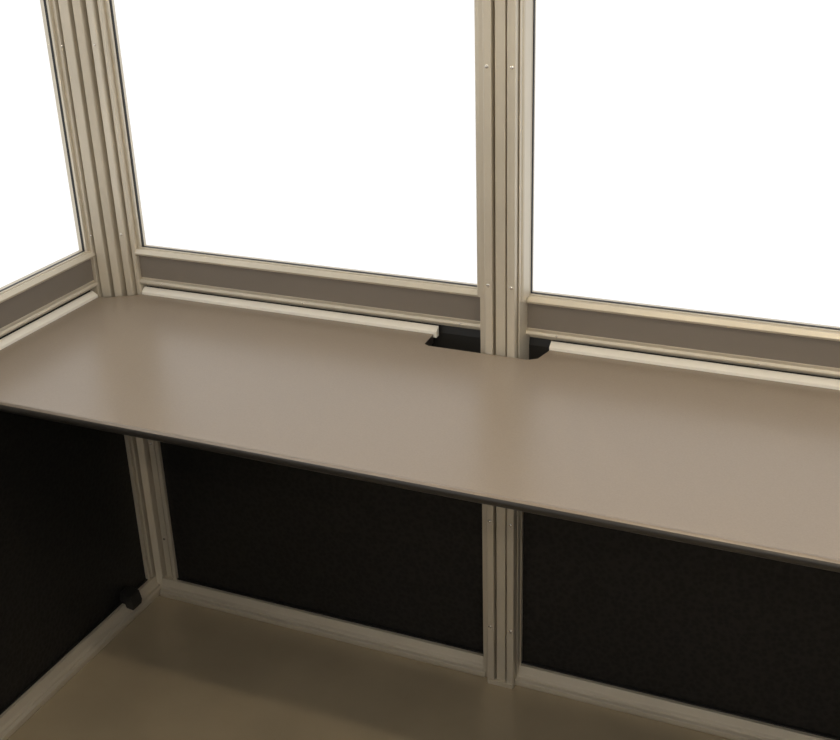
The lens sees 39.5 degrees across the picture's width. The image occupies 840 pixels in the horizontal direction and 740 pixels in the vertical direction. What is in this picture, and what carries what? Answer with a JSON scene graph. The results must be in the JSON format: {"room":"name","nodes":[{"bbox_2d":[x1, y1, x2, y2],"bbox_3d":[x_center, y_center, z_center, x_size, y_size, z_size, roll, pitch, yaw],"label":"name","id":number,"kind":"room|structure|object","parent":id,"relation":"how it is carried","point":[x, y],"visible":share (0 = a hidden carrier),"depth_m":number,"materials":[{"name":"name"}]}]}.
{"room":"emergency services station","nodes":[
{"label":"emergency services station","id":0,"kind":"room"},
{"bbox_2d":[0,0,172,739],"bbox_3d":[-1.345,0.110,1.430,0.128,2.360,3.150,9,26,22],"label":"wall","id":1,"kind":"structure","parent":0,"point":[82,517],"depth_m":2.74,"materials":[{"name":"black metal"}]},
{"bbox_2d":[0,0,88,293],"bbox_3d":[-0.995,-0.638,2.139,0.022,1.184,0.937,9,26,22],"label":"bead","id":2,"kind":"object","parent":1,"relation":"attached to","point":[48,2],"visible":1,"depth_m":2.64,"materials":[{"name":"beige metal"}]},
{"bbox_2d":[0,0,84,291],"bbox_3d":[-0.994,-0.637,2.137,0.006,1.184,0.924,9,26,22],"label":"gasket","id":3,"kind":"object","parent":2,"relation":"attached to","point":[44,1],"visible":1,"depth_m":2.64,"materials":[{"name":"black rubber"}]},
{"bbox_2d":[0,291,97,349],"bbox_3d":[-0.936,-0.024,2.476,0.014,0.023,0.798,9,26,22],"label":"trim","id":4,"kind":"structure","parent":1,"relation":"attached to","point":[47,319],"depth_m":2.66,"materials":[{"name":"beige metal"}]},
{"bbox_2d":[120,585,141,609],"bbox_3d":[-0.753,0.593,3.049,0.046,0.049,0.038,9,26,22],"label":"block","id":5,"kind":"object","parent":1,"relation":"attached to","point":[130,596],"visible":1,"depth_m":3.04,"materials":[{"name":"black"}]},
{"bbox_2d":[7,595,731,739],"bbox_3d":[0.079,1.416,1.366,3.153,0.050,3.150,9,26,22],"label":"floor","id":6,"kind":"structure","parent":0,"point":[179,670],"depth_m":2.75,"materials":[{"name":"plastic"}]},
{"bbox_2d":[135,0,839,739],"bbox_3d":[0.645,-0.275,2.135,2.969,2.360,0.103,9,26,22],"label":"wall","id":7,"kind":"structure","parent":0,"point":[722,643],"depth_m":2.62,"materials":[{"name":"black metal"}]},
{"bbox_2d":[104,0,476,288],"bbox_3d":[-0.277,-0.771,2.380,0.886,1.184,0.022,9,26,22],"label":"bead","id":8,"kind":"object","parent":7,"relation":"attached to","point":[107,3],"visible":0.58,"depth_m":2.64,"materials":[{"name":"beige metal"}]},
{"bbox_2d":[109,0,476,286],"bbox_3d":[-0.278,-0.770,2.379,0.866,1.184,0.006,9,26,22],"label":"gasket","id":9,"kind":"object","parent":8,"relation":"attached to","point":[110,1],"visible":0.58,"depth_m":2.64,"materials":[{"name":"black rubber"}]},
{"bbox_2d":[0,294,839,572],"bbox_3d":[0.541,0.164,2.041,3.071,0.064,0.603,9,26,22],"label":"shelf","id":10,"kind":"object","parent":7,"relation":"attached to","point":[737,464],"visible":1,"depth_m":2.18,"materials":[{"name":"beige laminate"}]},
{"bbox_2d":[142,286,839,389],"bbox_3d":[0.186,-0.060,2.477,1.856,0.023,0.014,9,26,22],"label":"trim","id":11,"kind":"structure","parent":7,"relation":"attached to","point":[814,381],"depth_m":2.43,"materials":[{"name":"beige metal"}]},
{"bbox_2d":[529,0,839,332],"bbox_3d":[0.644,-0.632,2.008,0.947,1.184,0.022,9,26,22],"label":"bead","id":12,"kind":"object","parent":7,"relation":"attached to","point":[531,294],"visible":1,"depth_m":2.30,"materials":[{"name":"beige metal"}]},
{"bbox_2d":[531,0,839,329],"bbox_3d":[0.640,-0.632,2.007,0.932,1.184,0.006,9,26,22],"label":"gasket","id":13,"kind":"object","parent":7,"relation":"attached to","point":[533,0],"visible":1,"depth_m":2.30,"materials":[{"name":"black rubber"}]}
]}

